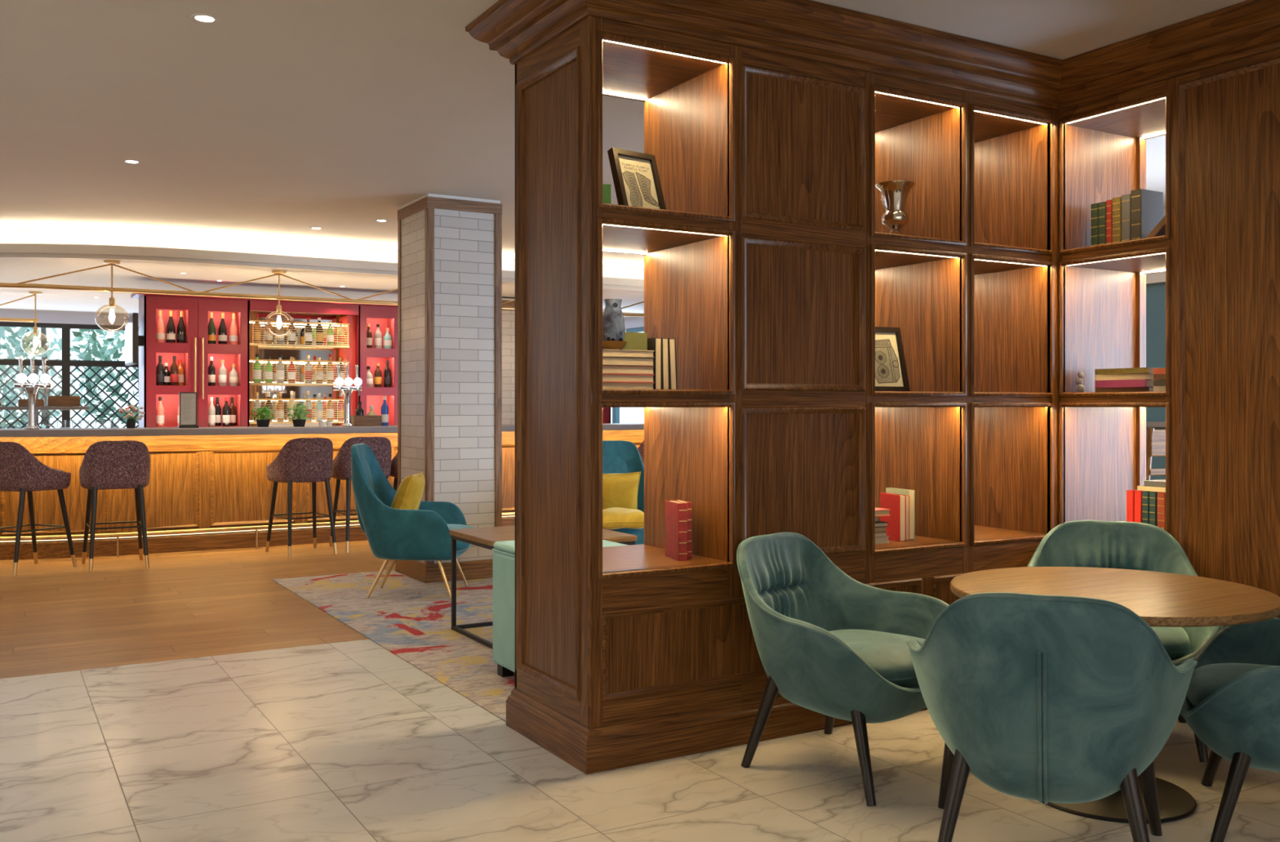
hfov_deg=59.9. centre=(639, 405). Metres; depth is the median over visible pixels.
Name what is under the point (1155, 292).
panelling
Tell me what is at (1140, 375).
book
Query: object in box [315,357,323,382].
bottle
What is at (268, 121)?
ceiling
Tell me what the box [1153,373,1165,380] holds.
book
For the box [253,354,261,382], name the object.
bottle
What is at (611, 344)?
ceramic bowl
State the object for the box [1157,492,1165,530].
book
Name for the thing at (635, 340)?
book
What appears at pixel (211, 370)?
bottle
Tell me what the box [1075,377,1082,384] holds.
stone ball
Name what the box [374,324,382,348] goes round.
bottle
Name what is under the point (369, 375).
bottle
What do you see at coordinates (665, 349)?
book
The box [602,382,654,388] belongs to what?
book
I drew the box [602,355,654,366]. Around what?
book
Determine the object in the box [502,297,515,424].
tiled pillar
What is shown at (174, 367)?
bottle
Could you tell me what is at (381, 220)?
recessed light
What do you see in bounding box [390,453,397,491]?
bar stool
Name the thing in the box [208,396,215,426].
bottle
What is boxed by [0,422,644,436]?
countertop
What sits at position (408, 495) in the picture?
throw cushion
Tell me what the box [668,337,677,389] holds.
book
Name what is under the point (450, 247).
tiled pillar
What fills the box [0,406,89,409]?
shelf
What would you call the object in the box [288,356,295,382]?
bottle
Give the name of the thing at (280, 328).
bottle
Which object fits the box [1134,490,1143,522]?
book
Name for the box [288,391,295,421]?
bottle
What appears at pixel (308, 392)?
bottle
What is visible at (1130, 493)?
book
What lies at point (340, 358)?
bottle
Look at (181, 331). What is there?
bottle
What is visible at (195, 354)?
bar cabinet
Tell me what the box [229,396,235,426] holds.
bottle
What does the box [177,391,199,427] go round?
menu stand
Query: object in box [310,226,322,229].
recessed light
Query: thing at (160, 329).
bottle
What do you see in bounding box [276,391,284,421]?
bottle
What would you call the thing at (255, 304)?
crown molding
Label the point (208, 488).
bar counter
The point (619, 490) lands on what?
throw cushion
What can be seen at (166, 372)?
bottle
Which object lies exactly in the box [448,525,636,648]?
coffee table
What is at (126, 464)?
bar stool
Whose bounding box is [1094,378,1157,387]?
book
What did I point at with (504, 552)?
ottoman bench
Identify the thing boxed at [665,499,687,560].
book
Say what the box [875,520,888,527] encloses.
book
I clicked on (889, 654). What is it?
seat cushion
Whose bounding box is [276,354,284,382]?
bottle
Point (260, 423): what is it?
pot
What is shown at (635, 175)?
picture frame
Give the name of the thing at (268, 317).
bottle
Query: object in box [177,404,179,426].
bottle
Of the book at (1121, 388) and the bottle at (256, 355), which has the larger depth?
the bottle at (256, 355)
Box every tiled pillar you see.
[395,193,502,582]
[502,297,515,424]
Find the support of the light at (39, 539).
on the bar counter at (208, 488)
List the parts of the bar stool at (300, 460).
leg, leg, leg, leg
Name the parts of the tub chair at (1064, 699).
leg, leg, leg, leg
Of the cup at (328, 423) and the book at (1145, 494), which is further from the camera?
the cup at (328, 423)
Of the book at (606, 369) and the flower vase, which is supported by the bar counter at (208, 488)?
the flower vase
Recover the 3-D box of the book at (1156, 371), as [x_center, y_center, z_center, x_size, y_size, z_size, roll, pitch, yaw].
[2.386,-0.153,4.903,0.190,0.026,0.130,0,0,-28]
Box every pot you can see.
[256,419,270,426]
[292,418,306,426]
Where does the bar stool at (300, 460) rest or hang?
on the floor
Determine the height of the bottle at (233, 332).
0.325 m
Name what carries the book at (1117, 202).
on the bookcase at (772, 265)
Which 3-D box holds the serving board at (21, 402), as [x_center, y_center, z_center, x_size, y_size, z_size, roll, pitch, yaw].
[-5.461,-0.028,9.956,0.200,0.065,0.200,0,0,-30]
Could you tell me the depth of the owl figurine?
4.31 m
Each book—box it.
[602,184,610,204]
[602,348,654,357]
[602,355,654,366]
[602,365,654,374]
[602,373,654,382]
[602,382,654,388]
[621,332,647,350]
[647,337,662,389]
[662,337,669,389]
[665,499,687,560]
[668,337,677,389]
[670,498,692,558]
[875,506,889,516]
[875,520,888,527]
[875,526,886,532]
[875,531,887,537]
[875,535,889,543]
[880,492,906,541]
[885,487,914,539]
[906,494,910,540]
[1090,203,1098,245]
[1094,367,1165,374]
[1094,373,1153,380]
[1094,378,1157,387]
[1094,386,1153,391]
[1098,201,1106,244]
[1106,199,1112,244]
[1112,196,1121,242]
[1121,194,1131,241]
[1126,488,1139,521]
[1131,188,1163,239]
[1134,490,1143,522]
[1137,484,1165,492]
[1142,490,1150,524]
[1144,479,1165,487]
[1145,215,1165,238]
[1149,491,1161,525]
[1153,368,1165,373]
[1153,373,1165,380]
[1153,379,1165,385]
[1153,385,1165,391]
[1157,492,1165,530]
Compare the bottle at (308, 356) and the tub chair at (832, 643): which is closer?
the tub chair at (832, 643)
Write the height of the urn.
0.262 m
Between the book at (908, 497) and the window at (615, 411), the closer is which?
the book at (908, 497)
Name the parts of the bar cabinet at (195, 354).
panel, door, handle, panel, handle, door, panel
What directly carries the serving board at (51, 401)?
on the shelf at (1, 407)
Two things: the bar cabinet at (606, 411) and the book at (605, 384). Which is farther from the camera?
the bar cabinet at (606, 411)
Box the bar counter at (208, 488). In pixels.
[0,422,644,559]
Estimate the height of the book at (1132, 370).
0.026 m
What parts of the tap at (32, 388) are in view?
handle, spout, handle, spout, handle, spout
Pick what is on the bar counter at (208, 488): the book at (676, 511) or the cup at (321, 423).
the cup at (321, 423)
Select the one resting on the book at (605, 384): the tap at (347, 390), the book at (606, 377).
the book at (606, 377)
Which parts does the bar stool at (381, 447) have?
leg, leg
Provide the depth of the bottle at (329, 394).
12.01 m
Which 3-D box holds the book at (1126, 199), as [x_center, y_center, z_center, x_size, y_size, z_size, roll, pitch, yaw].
[2.285,-0.846,5.109,0.161,0.236,0.046,0,0,-30]
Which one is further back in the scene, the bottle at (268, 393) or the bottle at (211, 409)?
the bottle at (268, 393)
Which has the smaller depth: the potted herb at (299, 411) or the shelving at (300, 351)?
the potted herb at (299, 411)
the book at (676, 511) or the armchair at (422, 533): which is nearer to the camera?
the book at (676, 511)
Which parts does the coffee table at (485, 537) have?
leg, frame, frame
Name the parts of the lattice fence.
post, rail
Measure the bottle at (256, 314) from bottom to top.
0.308 m
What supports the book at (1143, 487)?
on the book
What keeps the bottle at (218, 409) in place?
in the bar cabinet at (195, 354)
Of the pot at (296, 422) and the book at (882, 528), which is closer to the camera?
the book at (882, 528)
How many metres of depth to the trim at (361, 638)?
6.16 m
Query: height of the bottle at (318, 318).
0.296 m
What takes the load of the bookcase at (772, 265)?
on the floor
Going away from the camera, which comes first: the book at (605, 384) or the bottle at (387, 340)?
the book at (605, 384)
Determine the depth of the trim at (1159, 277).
8.74 m
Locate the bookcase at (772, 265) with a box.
[465,0,1279,773]
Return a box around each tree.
[0,326,47,428]
[0,327,122,427]
[71,328,138,427]
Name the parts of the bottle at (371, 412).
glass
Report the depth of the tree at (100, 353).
18.11 m
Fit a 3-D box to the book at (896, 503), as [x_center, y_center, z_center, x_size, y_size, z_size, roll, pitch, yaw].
[1.134,0.497,4.976,0.034,0.205,0.150,0,0,-22]
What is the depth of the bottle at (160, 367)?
11.17 m
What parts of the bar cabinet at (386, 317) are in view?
panel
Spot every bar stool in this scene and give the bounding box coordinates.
[0,441,76,575]
[79,440,150,571]
[265,437,337,558]
[329,436,391,552]
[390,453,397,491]
[637,440,644,465]
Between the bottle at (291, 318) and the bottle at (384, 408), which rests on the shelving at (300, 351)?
the bottle at (291, 318)
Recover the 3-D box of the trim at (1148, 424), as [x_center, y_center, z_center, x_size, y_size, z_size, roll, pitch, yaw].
[2.523,0.145,11.403,0.090,0.040,8.500,0,0,-30]
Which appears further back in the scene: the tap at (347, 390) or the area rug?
the tap at (347, 390)
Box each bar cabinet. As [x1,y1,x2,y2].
[138,294,249,427]
[351,305,397,425]
[602,347,610,423]
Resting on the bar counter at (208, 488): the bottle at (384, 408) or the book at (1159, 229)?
the bottle at (384, 408)
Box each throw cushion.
[391,471,425,509]
[602,471,640,509]
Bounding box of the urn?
[875,180,915,234]
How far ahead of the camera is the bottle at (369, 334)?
12.24 m
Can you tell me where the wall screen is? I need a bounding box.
[124,312,143,365]
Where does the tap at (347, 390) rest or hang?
on the bar counter at (208, 488)
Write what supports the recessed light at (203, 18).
in the ceiling at (268, 121)
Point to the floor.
(348, 740)
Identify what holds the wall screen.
attached to the bar cabinet at (195, 354)
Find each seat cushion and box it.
[602,506,644,529]
[829,629,924,686]
[1151,626,1190,660]
[1187,662,1277,706]
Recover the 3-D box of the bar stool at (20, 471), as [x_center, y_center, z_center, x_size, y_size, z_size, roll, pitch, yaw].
[-4.872,0.789,8.817,0.525,1.026,0.555,0,0,23]
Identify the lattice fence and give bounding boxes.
[0,358,138,428]
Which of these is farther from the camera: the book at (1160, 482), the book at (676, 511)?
the book at (1160, 482)
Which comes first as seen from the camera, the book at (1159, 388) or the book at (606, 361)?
the book at (606, 361)
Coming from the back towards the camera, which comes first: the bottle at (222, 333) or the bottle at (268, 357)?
the bottle at (268, 357)
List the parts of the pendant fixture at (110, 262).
rod, glass globe, bulb, glass globe, rod, bulb, rail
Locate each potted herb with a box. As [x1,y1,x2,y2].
[252,404,274,426]
[287,403,311,426]
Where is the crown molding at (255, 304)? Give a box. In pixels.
[130,293,397,315]
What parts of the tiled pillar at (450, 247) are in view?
corner trim, corner trim, board, corner trim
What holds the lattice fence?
on the ground
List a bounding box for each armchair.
[351,443,474,600]
[602,440,644,544]
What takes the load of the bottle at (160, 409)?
in the bar cabinet at (195, 354)
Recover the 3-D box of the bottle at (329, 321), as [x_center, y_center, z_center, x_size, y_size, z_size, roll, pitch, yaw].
[-3.361,-0.791,12.043,0.080,0.270,0.082,0,0,38]
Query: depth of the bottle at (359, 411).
11.06 m
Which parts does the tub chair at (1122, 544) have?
leg, leg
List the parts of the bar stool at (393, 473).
leg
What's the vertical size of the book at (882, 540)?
0.030 m
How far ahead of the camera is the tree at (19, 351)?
16.86 m
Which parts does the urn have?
handle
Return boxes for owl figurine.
[602,298,625,341]
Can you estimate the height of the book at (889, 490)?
0.222 m
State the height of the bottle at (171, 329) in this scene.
0.325 m
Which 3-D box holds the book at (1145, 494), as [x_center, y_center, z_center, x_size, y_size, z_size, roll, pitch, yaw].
[2.333,0.492,5.027,0.151,0.215,0.032,0,0,-30]
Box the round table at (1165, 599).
[950,566,1279,823]
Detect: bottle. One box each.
[155,310,164,342]
[155,355,164,385]
[155,396,164,426]
[164,362,170,385]
[166,311,175,342]
[170,355,177,385]
[176,311,186,342]
[177,359,184,385]
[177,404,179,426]
[208,312,216,343]
[208,356,215,386]
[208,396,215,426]
[214,396,221,426]
[217,312,226,343]
[218,360,226,386]
[222,396,230,426]
[228,363,238,386]
[229,313,238,344]
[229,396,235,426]
[253,313,261,342]
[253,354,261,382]
[253,391,261,421]
[264,315,272,343]
[264,355,272,382]
[265,392,272,421]
[276,318,284,343]
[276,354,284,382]
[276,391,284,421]
[288,317,295,344]
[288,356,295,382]
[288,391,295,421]
[304,317,311,344]
[304,355,311,382]
[304,391,311,421]
[315,317,323,344]
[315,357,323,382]
[315,392,323,421]
[326,320,333,345]
[326,353,333,382]
[326,393,333,421]
[337,320,344,345]
[337,392,344,421]
[339,357,344,382]
[355,401,364,415]
[366,324,372,347]
[366,365,373,386]
[366,405,376,415]
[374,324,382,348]
[374,362,382,386]
[381,395,388,425]
[382,328,391,348]
[383,360,391,386]
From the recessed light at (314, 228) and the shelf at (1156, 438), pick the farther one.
the recessed light at (314, 228)
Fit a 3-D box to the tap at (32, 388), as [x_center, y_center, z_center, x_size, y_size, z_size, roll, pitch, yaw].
[-5.206,-0.102,9.518,0.280,0.603,0.154,0,0,-40]
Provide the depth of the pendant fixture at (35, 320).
12.43 m
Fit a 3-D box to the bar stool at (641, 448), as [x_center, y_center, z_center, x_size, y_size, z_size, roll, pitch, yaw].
[0.154,0.789,11.692,0.525,1.026,0.555,0,0,-30]
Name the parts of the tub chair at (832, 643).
leg, leg, leg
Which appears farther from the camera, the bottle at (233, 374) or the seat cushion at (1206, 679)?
the bottle at (233, 374)
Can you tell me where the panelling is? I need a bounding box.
[1146,282,1165,479]
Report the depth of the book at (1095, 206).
5.21 m
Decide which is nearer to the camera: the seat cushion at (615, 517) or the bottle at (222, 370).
the seat cushion at (615, 517)
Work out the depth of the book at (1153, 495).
4.96 m
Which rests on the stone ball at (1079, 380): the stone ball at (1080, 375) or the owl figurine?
the stone ball at (1080, 375)
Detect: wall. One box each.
[0,309,138,325]
[623,207,1165,328]
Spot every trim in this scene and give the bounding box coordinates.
[0,253,644,290]
[344,638,368,641]
[1146,271,1165,284]
[1146,421,1165,426]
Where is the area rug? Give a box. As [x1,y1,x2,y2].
[272,569,515,721]
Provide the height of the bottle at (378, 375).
0.270 m
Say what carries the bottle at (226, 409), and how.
in the bar cabinet at (195, 354)
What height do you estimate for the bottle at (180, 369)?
0.270 m
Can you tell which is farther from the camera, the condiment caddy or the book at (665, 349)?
the condiment caddy
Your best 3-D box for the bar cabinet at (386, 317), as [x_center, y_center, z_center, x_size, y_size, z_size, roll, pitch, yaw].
[-2.752,0.100,12.564,1.007,2.400,0.450,0,0,-30]
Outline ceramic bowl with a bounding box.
[602,340,626,349]
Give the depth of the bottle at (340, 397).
12.07 m
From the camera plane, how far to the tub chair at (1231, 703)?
3.24 m
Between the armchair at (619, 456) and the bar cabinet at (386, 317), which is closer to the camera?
the armchair at (619, 456)
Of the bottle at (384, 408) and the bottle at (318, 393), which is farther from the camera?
the bottle at (318, 393)
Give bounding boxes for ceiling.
[0,0,1247,269]
[0,231,644,317]
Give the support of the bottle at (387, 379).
in the bar cabinet at (386, 317)
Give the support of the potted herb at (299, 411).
on the bar counter at (208, 488)
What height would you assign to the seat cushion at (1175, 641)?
0.132 m
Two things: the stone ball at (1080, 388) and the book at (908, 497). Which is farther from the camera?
the stone ball at (1080, 388)
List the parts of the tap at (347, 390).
handle, handle, handle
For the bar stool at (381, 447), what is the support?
on the floor
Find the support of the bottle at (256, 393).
on the shelving at (300, 351)
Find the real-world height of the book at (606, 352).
0.028 m
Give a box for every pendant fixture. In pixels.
[0,259,644,337]
[0,291,49,355]
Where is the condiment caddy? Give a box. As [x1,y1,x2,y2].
[351,415,382,426]
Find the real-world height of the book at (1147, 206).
0.250 m
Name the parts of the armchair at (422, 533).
leg, leg, leg, leg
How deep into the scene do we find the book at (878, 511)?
4.84 m
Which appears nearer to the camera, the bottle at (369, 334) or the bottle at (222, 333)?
the bottle at (222, 333)
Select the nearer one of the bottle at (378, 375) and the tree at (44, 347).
the bottle at (378, 375)
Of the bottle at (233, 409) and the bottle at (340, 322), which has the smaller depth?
the bottle at (233, 409)
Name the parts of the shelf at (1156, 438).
post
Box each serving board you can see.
[17,399,44,406]
[46,395,79,406]
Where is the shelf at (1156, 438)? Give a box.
[1146,427,1165,479]
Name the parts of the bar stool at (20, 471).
leg, leg, leg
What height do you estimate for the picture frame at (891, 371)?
0.299 m
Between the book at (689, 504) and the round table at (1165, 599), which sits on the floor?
the round table at (1165, 599)
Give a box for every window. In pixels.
[0,321,138,427]
[612,326,644,422]
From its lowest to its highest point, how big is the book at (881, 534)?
0.018 m
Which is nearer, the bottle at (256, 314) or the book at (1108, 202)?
the book at (1108, 202)
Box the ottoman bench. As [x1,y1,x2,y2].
[491,539,628,676]
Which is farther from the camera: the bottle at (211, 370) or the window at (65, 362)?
the window at (65, 362)
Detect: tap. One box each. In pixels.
[13,358,50,429]
[332,364,362,426]
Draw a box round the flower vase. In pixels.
[119,404,144,427]
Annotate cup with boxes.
[318,421,324,426]
[325,421,331,426]
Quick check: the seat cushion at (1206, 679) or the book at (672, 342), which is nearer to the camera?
the seat cushion at (1206, 679)
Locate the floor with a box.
[0,540,1279,841]
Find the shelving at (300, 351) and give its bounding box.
[249,311,355,426]
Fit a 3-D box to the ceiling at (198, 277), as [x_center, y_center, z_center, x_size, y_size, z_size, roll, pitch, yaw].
[-4.599,-1.420,12.120,11.898,0.280,8.442,0,0,-30]
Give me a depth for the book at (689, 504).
4.37 m
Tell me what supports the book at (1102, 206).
on the bookcase at (772, 265)
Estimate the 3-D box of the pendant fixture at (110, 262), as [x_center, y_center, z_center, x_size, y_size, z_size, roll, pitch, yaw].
[-2.671,-0.965,11.002,8.139,0.629,0.677,0,0,-26]
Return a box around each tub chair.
[736,531,949,805]
[906,591,1197,841]
[1026,520,1225,761]
[1179,617,1279,841]
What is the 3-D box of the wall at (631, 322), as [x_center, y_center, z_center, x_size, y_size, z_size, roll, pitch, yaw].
[3.412,-0.130,10.127,0.150,2.860,20.000,0,0,-30]
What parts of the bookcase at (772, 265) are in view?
cornice, panel moulding, rail, rail, panel, rail, rail, rail, shelf, shelf, shelf, rail, rail, rail, rail, niche moulding, niche moulding, niche moulding, rail, panel moulding, panel, rail, panel, panel, panel, panel moulding, panel moulding, panel moulding, rail, rail, rail, rail, cornice, panel moulding, panel, shelf, shelf, shelf, rail, rail, rail, rail, niche moulding, niche moulding, niche moulding, panel, panel moulding, shelf, shelf, shelf, rail, niche moulding, niche moulding, niche moulding, rail, rail, rail, corner post, rail, rail, rail, niche moulding, niche moulding, niche moulding, shelf, shelf, rail, cornice, rail, panel moulding, tall panel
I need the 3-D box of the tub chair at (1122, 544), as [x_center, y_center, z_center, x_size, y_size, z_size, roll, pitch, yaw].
[1.880,0.898,4.435,0.828,0.813,0.746,0,0,23]
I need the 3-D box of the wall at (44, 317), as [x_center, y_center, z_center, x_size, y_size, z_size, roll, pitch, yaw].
[-6.932,-0.130,15.732,12.000,2.860,0.150,0,0,-30]
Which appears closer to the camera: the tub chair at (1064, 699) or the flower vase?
the tub chair at (1064, 699)
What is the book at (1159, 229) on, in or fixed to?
on the bookcase at (772, 265)
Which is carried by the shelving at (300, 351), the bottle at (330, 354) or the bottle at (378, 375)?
the bottle at (330, 354)
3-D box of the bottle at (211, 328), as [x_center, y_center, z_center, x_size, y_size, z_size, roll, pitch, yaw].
[-4.415,-0.798,11.441,0.085,0.325,0.088,0,0,35]
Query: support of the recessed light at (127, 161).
in the ceiling at (268, 121)
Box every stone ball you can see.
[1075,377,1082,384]
[1076,384,1084,392]
[1077,371,1084,377]
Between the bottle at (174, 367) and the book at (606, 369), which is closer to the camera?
the book at (606, 369)
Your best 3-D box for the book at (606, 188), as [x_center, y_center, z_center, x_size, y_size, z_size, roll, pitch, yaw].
[-0.217,-0.805,4.432,0.200,0.155,0.030,0,0,-4]
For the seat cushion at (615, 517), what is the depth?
7.45 m
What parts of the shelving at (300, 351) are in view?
rail, shelf, shelf, rail, rail, shelf, red panel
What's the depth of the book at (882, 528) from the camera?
4.85 m
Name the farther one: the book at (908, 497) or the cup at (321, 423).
the cup at (321, 423)
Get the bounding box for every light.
[0,515,511,542]
[123,159,140,163]
[191,13,218,22]
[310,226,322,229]
[375,219,387,222]
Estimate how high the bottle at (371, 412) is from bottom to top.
0.192 m
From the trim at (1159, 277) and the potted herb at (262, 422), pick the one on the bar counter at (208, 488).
the potted herb at (262, 422)
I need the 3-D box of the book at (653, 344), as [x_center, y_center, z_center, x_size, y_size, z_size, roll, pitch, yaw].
[0.034,-0.165,4.428,0.031,0.205,0.155,0,0,-30]
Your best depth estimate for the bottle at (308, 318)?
11.89 m
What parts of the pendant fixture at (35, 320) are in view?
rail, glass globe, rod, bulb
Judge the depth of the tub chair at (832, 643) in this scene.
3.97 m
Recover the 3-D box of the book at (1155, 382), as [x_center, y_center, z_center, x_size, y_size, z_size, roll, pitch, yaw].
[2.386,-0.101,4.901,0.190,0.024,0.130,0,0,-27]
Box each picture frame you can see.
[607,146,666,209]
[875,326,910,391]
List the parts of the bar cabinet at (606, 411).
door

